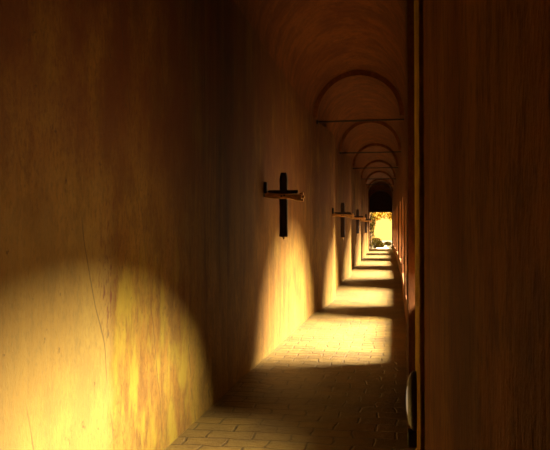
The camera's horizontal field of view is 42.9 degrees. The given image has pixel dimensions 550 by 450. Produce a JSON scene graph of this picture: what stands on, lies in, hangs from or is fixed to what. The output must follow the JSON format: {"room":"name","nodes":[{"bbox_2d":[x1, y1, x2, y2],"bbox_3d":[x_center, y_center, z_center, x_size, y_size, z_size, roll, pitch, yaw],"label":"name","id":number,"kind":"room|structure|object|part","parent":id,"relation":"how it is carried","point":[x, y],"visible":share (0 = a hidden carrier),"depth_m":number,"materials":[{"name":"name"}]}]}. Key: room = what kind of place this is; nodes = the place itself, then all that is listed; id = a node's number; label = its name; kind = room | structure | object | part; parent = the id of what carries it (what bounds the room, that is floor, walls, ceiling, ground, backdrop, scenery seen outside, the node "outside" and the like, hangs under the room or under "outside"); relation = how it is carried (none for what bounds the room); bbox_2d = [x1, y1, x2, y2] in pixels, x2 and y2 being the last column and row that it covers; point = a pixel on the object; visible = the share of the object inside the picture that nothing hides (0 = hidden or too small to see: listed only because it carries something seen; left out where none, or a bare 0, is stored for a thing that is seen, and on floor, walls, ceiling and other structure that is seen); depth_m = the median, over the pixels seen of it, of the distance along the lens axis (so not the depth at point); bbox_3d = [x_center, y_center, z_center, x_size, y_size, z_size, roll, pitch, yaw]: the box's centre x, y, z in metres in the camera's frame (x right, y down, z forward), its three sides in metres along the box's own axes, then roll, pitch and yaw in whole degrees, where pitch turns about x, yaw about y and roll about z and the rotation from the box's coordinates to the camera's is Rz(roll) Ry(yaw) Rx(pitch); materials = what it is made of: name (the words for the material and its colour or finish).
{"room":"monastery cloister corridor","nodes":[
{"label":"monastery cloister corridor","id":0,"kind":"room"},
{"bbox_2d":[0,0,367,449],"bbox_3d":[2.227,-0.342,25.501,1.175,5.030,59.000,0,-1,10],"label":"wall","id":1,"kind":"structure","parent":0,"point":[146,269],"depth_m":4.88,"materials":[{"name":"paint"}]},
{"bbox_2d":[264,172,304,238],"bbox_3d":[0.123,-0.257,9.340,0.555,0.890,0.154,0,-1,10],"label":"wall cross","id":2,"kind":"object","parent":1,"relation":"attached to","point":[283,194],"visible":1,"depth_m":9.32,"materials":[{"name":"brown wood"}]},
{"bbox_3d":[0.108,-0.445,9.346,0.399,0.053,0.065,0,-1,10],"label":"rail","id":3,"kind":"part","parent":2,"relation":"part of","materials":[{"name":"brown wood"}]},
{"bbox_2d":[332,203,353,238],"bbox_3d":[1.688,-0.108,17.339,0.555,0.890,0.154,0,-1,10],"label":"wall cross","id":4,"kind":"object","parent":1,"relation":"attached to","point":[342,214],"visible":1,"depth_m":17.32,"materials":[{"name":"brown wood"}]},
{"bbox_3d":[1.672,-0.296,17.346,0.399,0.053,0.065,0,-1,10],"label":"rail","id":5,"kind":"part","parent":4,"relation":"part of","materials":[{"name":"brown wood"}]},
{"bbox_2d":[350,209,365,233],"bbox_3d":[2.942,-0.109,24.836,0.555,0.890,0.154,0,-1,10],"label":"wall cross","id":6,"kind":"object","parent":1,"relation":"attached to","point":[357,217],"visible":0.93,"depth_m":24.82,"materials":[{"name":"brown wood"}]},
{"bbox_2d":[313,70,403,120],"bbox_3d":[1.819,-2.802,15.165,2.040,1.026,0.760,0,-1,10],"label":"trim","id":7,"kind":"structure","parent":1,"relation":"attached to","point":[356,76],"depth_m":14.93,"materials":[{"name":"paint"}]},
{"bbox_2d":[317,118,403,123],"bbox_3d":[1.819,-2.261,15.155,1.960,0.100,0.100,0,-1,10],"label":"rod","id":8,"kind":"object","parent":1,"relation":"attached to","point":[402,118],"visible":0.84,"depth_m":15.14,"materials":[{"name":"black metal"}]},
{"bbox_2d":[360,214,371,232],"bbox_3d":[4.159,-0.057,31.933,0.555,0.890,0.154,0,-1,10],"label":"wall cross","id":9,"kind":"object","parent":1,"relation":"attached to","point":[366,220],"visible":0.91,"depth_m":31.92,"materials":[{"name":"brown wood"}]},
{"bbox_2d":[339,119,400,151],"bbox_3d":[3.002,-2.829,22.066,2.040,1.057,0.760,0,-1,10],"label":"trim","id":10,"kind":"structure","parent":1,"relation":"attached to","point":[351,129],"depth_m":21.80,"materials":[{"name":"paint"}]},
{"bbox_2d":[340,151,400,154],"bbox_3d":[3.002,-2.289,22.055,1.960,0.100,0.100,0,-1,10],"label":"rod","id":11,"kind":"object","parent":1,"relation":"attached to","point":[387,151],"visible":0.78,"depth_m":22.03,"materials":[{"name":"black metal"}]},
{"bbox_2d":[352,143,397,167],"bbox_3d":[4.158,-2.890,28.972,1.986,1.003,0.760,0,-1,10],"label":"trim","id":12,"kind":"structure","parent":1,"relation":"attached to","point":[373,145],"depth_m":28.70,"materials":[{"name":"paint"}]},
{"bbox_2d":[353,167,397,168],"bbox_3d":[4.156,-2.367,28.962,1.901,0.100,0.100,0,-1,10],"label":"rod","id":13,"kind":"object","parent":1,"relation":"attached to","point":[353,167],"visible":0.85,"depth_m":28.93,"materials":[{"name":"black metal"}]},
{"bbox_2d":[361,160,395,178],"bbox_3d":[5.291,-2.873,35.881,1.900,0.958,0.760,0,-1,10],"label":"trim","id":14,"kind":"structure","parent":1,"relation":"attached to","point":[374,161],"depth_m":35.59,"materials":[{"name":"paint"}]},
{"bbox_2d":[365,171,393,185],"bbox_3d":[6.368,-2.862,42.799,1.914,0.964,0.760,0,-1,10],"label":"trim","id":15,"kind":"structure","parent":1,"relation":"attached to","point":[375,172],"depth_m":42.47,"materials":[{"name":"paint"}]},
{"bbox_2d":[165,249,415,449],"bbox_3d":[3.483,1.708,25.796,2.460,0.765,60.080,0,-1,10],"label":"floor","id":16,"kind":"structure","parent":0,"point":[338,381],"depth_m":7.62,"materials":[{"name":"stone"}]},
{"bbox_2d":[234,0,405,193],"bbox_3d":[3.382,-3.222,25.356,3.520,2.255,59.000,0,-1,10],"label":"ceiling","id":17,"kind":"structure","parent":0,"point":[312,43],"depth_m":12.57,"materials":[{"name":"paint"}]},
{"bbox_2d":[368,182,391,248],"bbox_3d":[8.350,-0.920,54.651,3.400,5.770,0.500,0,-1,10],"label":"wall","id":18,"kind":"structure","parent":0,"point":[373,188],"depth_m":54.54,"materials":[{"name":"paint"}]},
{"bbox_2d":[369,191,391,211],"bbox_3d":[8.249,-1.847,54.675,1.820,1.699,0.200,0,-1,10],"label":"trim","id":19,"kind":"structure","parent":18,"relation":"attached to","point":[380,201],"depth_m":54.62,"materials":[{"name":"brown wood"}]},
{"bbox_2d":[392,0,414,427],"bbox_3d":[5.165,-0.352,27.890,0.838,5.140,53.305,0,-1,9],"label":"wall","id":20,"kind":"structure","parent":0,"point":[403,196],"depth_m":5.43,"materials":[{"name":"paint"}]},
{"bbox_2d":[367,179,392,191],"bbox_3d":[7.439,-2.837,49.718,1.960,0.983,0.760,0,-1,10],"label":"trim","id":21,"kind":"structure","parent":20,"relation":"attached to","point":[375,180],"depth_m":49.40,"materials":[{"name":"paint"}]},
{"bbox_2d":[423,0,549,449],"bbox_3d":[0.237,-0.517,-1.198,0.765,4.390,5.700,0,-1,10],"label":"door","id":22,"kind":"structure","parent":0,"point":[486,63],"depth_m":0.42,"materials":[{"name":"paint"}]},
{"bbox_2d":[406,371,416,447],"bbox_3d":[0.305,0.408,1.564,0.024,0.165,0.091,0,-1,10],"label":"door knob","id":23,"kind":"object","parent":22,"relation":"attached to","point":[411,391],"visible":0.98,"depth_m":1.54,"materials":[{"name":"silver metal"}]},
{"bbox_2d":[414,0,424,449],"bbox_3d":[0.310,-0.522,1.509,0.012,4.200,0.310,0,-1,10],"label":"trim","id":24,"kind":"structure","parent":22,"relation":"attached to","point":[418,4],"depth_m":1.35,"materials":[{"name":"paint"}]},
{"label":"outside","id":25,"kind":"structure","parent":0,"visible":0},
{"bbox_3d":[13.517,2.684,78.814,140.000,1.000,240.000,0,-1,10],"label":"ground","id":26,"kind":"structure","parent":25,"visible":0},
{"bbox_2d":[370,212,375,248],"bbox_3d":[7.883,0.059,58.641,1.157,4.059,1.483,0,-1,10],"label":"leafy shrub","id":27,"kind":"object","parent":26,"relation":"on","point":[372,228],"visible":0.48,"depth_m":58.36,"materials":[{"name":"green plant"}]},
{"bbox_2d":[372,238,384,248],"bbox_3d":[9.055,1.609,61.641,1.277,1.057,1.282,0,-1,10],"label":"bush","id":28,"kind":"object","parent":26,"relation":"on","point":[379,244],"visible":0.88,"depth_m":61.46,"materials":[{"name":"green plant"}]},
{"bbox_2d":[370,212,391,220],"bbox_3d":[11.569,-0.689,65.001,5.666,5.698,3.978,0,-1,10],"label":"leafy tree","id":29,"kind":"object","parent":26,"relation":"on","point":[389,214],"visible":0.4,"depth_m":65.19,"materials":[{"name":"yellow plant"}]},
{"bbox_2d":[384,241,391,248],"bbox_3d":[10.436,1.820,62.624,1.498,0.764,1.253,0,-1,10],"label":"bush","id":30,"kind":"object","parent":26,"relation":"on","point":[387,243],"visible":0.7,"depth_m":62.61,"materials":[{"name":"green plant"}]}
]}

